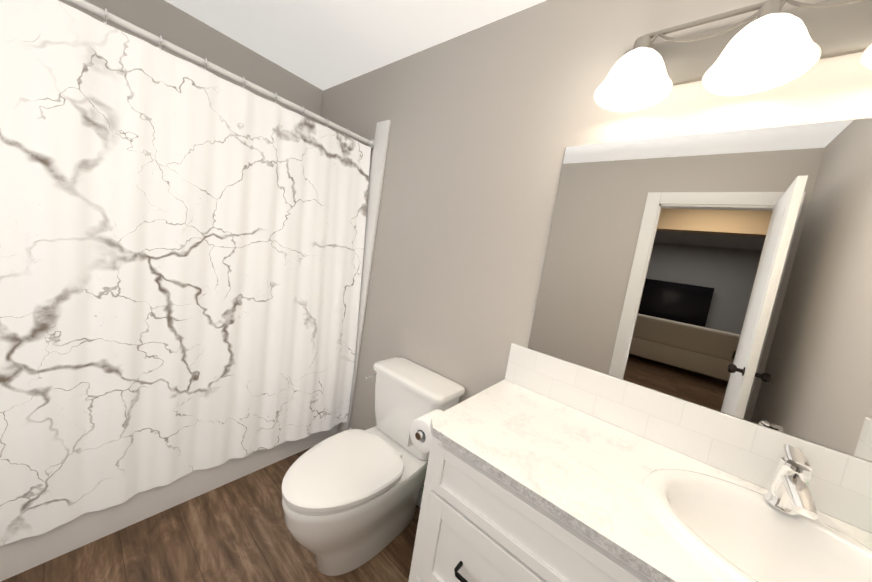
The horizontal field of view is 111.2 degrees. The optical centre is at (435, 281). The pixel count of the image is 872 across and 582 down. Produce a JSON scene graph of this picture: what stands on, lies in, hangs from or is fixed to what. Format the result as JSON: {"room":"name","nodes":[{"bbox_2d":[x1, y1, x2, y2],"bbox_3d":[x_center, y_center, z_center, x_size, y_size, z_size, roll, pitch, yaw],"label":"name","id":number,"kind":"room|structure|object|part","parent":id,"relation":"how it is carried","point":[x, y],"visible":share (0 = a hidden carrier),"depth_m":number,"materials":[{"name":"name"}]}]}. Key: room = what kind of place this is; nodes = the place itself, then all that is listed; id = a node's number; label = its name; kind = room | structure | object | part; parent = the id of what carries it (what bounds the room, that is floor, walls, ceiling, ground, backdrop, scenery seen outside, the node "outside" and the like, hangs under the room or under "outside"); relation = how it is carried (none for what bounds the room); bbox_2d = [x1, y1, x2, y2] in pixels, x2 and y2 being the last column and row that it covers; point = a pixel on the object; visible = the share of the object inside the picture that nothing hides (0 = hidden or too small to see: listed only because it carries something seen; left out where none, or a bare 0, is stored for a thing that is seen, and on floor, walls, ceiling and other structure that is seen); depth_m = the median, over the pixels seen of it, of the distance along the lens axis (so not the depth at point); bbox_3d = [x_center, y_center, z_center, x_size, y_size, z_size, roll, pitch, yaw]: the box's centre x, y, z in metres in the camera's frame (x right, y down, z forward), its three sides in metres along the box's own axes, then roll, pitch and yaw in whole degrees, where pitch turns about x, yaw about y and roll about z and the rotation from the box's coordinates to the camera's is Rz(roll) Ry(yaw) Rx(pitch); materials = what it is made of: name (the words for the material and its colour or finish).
{"room":"bathroom","nodes":[
{"label":"bathroom","id":0,"kind":"room"},
{"bbox_2d":[58,0,322,122],"bbox_3d":[-1.729,-0.304,1.630,0.100,2.420,2.050,13,7,38],"label":"wall","id":1,"kind":"structure","parent":0,"point":[170,23],"depth_m":1.75,"materials":[{"name":"beige paint"}]},
{"bbox_2d":[1,446,419,581],"bbox_3d":[-1.948,1.249,-1.791,4.540,0.060,7.800,13,7,38],"label":"floor","id":2,"kind":"structure","parent":0,"point":[236,530],"depth_m":1.23,"materials":[{"name":"wood"}]},
{"bbox_2d":[0,424,338,581],"bbox_3d":[-1.521,0.738,1.497,0.753,0.460,1.946,13,7,38],"label":"bathtub","id":3,"kind":"object","parent":2,"relation":"on","point":[21,555],"visible":0.02,"depth_m":1.26,"materials":[{"name":"white ceramic"}]},
{"bbox_2d":[282,357,464,575],"bbox_3d":[-0.304,0.808,1.308,0.463,0.732,0.721,13,7,38],"label":"toilet","id":4,"kind":"object","parent":2,"relation":"on","point":[349,500],"visible":0.92,"depth_m":1.22,"materials":[{"name":"white ceramic"}]},
{"bbox_3d":[-0.369,0.754,1.205,0.378,0.049,0.477,13,7,38],"label":"seat lid","id":5,"kind":"part","parent":4,"relation":"part of","materials":[{"name":"white ceramic"}]},
{"bbox_3d":[-0.335,0.976,1.311,0.370,0.392,0.688,13,7,38],"label":"bowl","id":6,"kind":"part","parent":4,"relation":"part of","materials":[{"name":"white ceramic"}]},
{"bbox_3d":[-0.324,0.489,1.549,0.022,0.026,0.083,13,7,38],"label":"lever","id":7,"kind":"part","parent":4,"relation":"part of","materials":[{"name":"silver metal"}]},
{"bbox_3d":[-0.118,0.640,1.484,0.432,0.303,0.203,13,7,38],"label":"tank","id":8,"kind":"part","parent":4,"relation":"part of","materials":[{"name":"white ceramic"}]},
{"bbox_3d":[-0.091,0.472,1.468,0.454,0.035,0.221,13,7,38],"label":"tank lid","id":9,"kind":"part","parent":4,"relation":"part of","materials":[{"name":"white ceramic"}]},
{"bbox_2d":[407,343,871,581],"bbox_3d":[0.454,0.838,0.808,1.199,1.000,0.558,13,7,38],"label":"bathroom vanity","id":10,"kind":"object","parent":2,"relation":"on","point":[542,467],"visible":1,"depth_m":0.76,"materials":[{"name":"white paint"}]},
{"bbox_2d":[642,468,871,581],"bbox_3d":[0.705,0.611,0.606,0.500,0.150,0.416,13,7,38],"label":"sink","id":11,"kind":"object","parent":10,"relation":"in","point":[712,528],"depth_m":0.69,"materials":[{"name":"white ceramic"}]},
{"bbox_2d":[763,444,818,519],"bbox_3d":[0.822,0.475,0.682,0.060,0.141,0.159,13,7,38],"label":"faucet","id":12,"kind":"object","parent":10,"relation":"on","point":[789,495],"depth_m":0.70,"materials":[{"name":"silver metal"}]},
{"bbox_2d":[165,0,545,89],"bbox_3d":[-0.341,-1.261,0.616,3.137,0.080,2.150,13,7,38],"label":"ceiling","id":13,"kind":"structure","parent":0,"point":[323,44],"depth_m":1.58,"materials":[{"name":"white paint"}]},
{"bbox_2d":[319,0,871,485],"bbox_3d":[0.105,-0.008,1.534,3.137,2.420,0.100,13,7,38],"label":"wall","id":14,"kind":"structure","parent":0,"point":[491,122],"depth_m":1.35,"materials":[{"name":"beige paint"}]},
{"bbox_2d":[0,0,373,545],"bbox_3d":[-1.092,-0.009,1.181,0.179,1.821,1.936,13,7,38],"label":"shower curtain","id":15,"kind":"object","parent":14,"relation":"attached to","point":[181,249],"visible":1,"depth_m":1.17,"materials":[{"name":"white fabric"}]},
{"bbox_3d":[-1.004,-0.891,1.137,0.052,0.052,1.936,13,7,38],"label":"rod","id":16,"kind":"part","parent":15,"relation":"part of","materials":[{"name":"white paint"}]},
{"bbox_2d":[338,120,390,432],"bbox_3d":[-0.478,0.042,1.920,0.115,2.070,0.019,13,7,38],"label":"trim","id":17,"kind":"structure","parent":14,"relation":"attached to","point":[378,163],"depth_m":1.87,"materials":[{"name":"white paint"}]},
{"bbox_2d":[348,428,422,506],"bbox_3d":[-0.198,1.109,1.670,1.002,0.105,0.014,13,7,38],"label":"baseboard","id":18,"kind":"structure","parent":14,"relation":"attached to","point":[419,499],"depth_m":1.57,"materials":[{"name":"white paint"}]},
{"bbox_2d":[528,118,871,461],"bbox_3d":[0.815,-0.036,0.900,0.965,0.810,0.006,13,7,38],"label":"mirror","id":19,"kind":"object","parent":14,"relation":"attached to","point":[729,272],"visible":1,"depth_m":0.87,"materials":[{"name":"silver mirror"}]},
{"bbox_2d":[594,0,871,111],"bbox_3d":[0.837,-0.637,0.755,0.754,0.227,0.233,13,7,38],"label":"sconce","id":20,"kind":"object","parent":14,"relation":"attached to","point":[771,46],"visible":1,"depth_m":0.81,"materials":[{"name":"white glass"}]},
{"bbox_3d":[0.612,-0.639,0.918,0.208,0.133,0.208,13,7,38],"label":"lamp shade","id":21,"kind":"part","parent":20,"relation":"part of","materials":[{"name":"white glass"}]},
{"bbox_3d":[0.615,-0.644,0.920,0.060,0.093,0.060,13,7,38],"label":"bulb","id":22,"kind":"part","parent":20,"relation":"part of","materials":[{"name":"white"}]},
{"bbox_2d":[629,35,650,63],"bbox_3d":[0.629,-0.714,0.917,0.048,0.055,0.048,13,7,38],"label":"socket","id":23,"kind":"object","parent":20,"relation":"attached to","point":[643,41],"depth_m":0.90,"materials":[{"name":"silver metal"}]},
{"bbox_3d":[0.822,-0.596,0.753,0.060,0.093,0.060,13,7,38],"label":"bulb","id":24,"kind":"part","parent":20,"relation":"part of","materials":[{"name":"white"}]},
{"bbox_3d":[0.819,-0.591,0.751,0.208,0.133,0.208,13,7,38],"label":"lamp shade","id":25,"kind":"part","parent":20,"relation":"part of","materials":[{"name":"white glass"}]},
{"bbox_2d":[752,0,782,34],"bbox_3d":[0.836,-0.666,0.750,0.048,0.055,0.048,13,7,38],"label":"socket","id":26,"kind":"object","parent":20,"relation":"attached to","point":[773,6],"depth_m":0.74,"materials":[{"name":"silver metal"}]},
{"bbox_3d":[1.026,-0.543,0.585,0.208,0.133,0.208,13,7,38],"label":"lamp shade","id":27,"kind":"part","parent":20,"relation":"part of","materials":[{"name":"white glass"}]}
]}

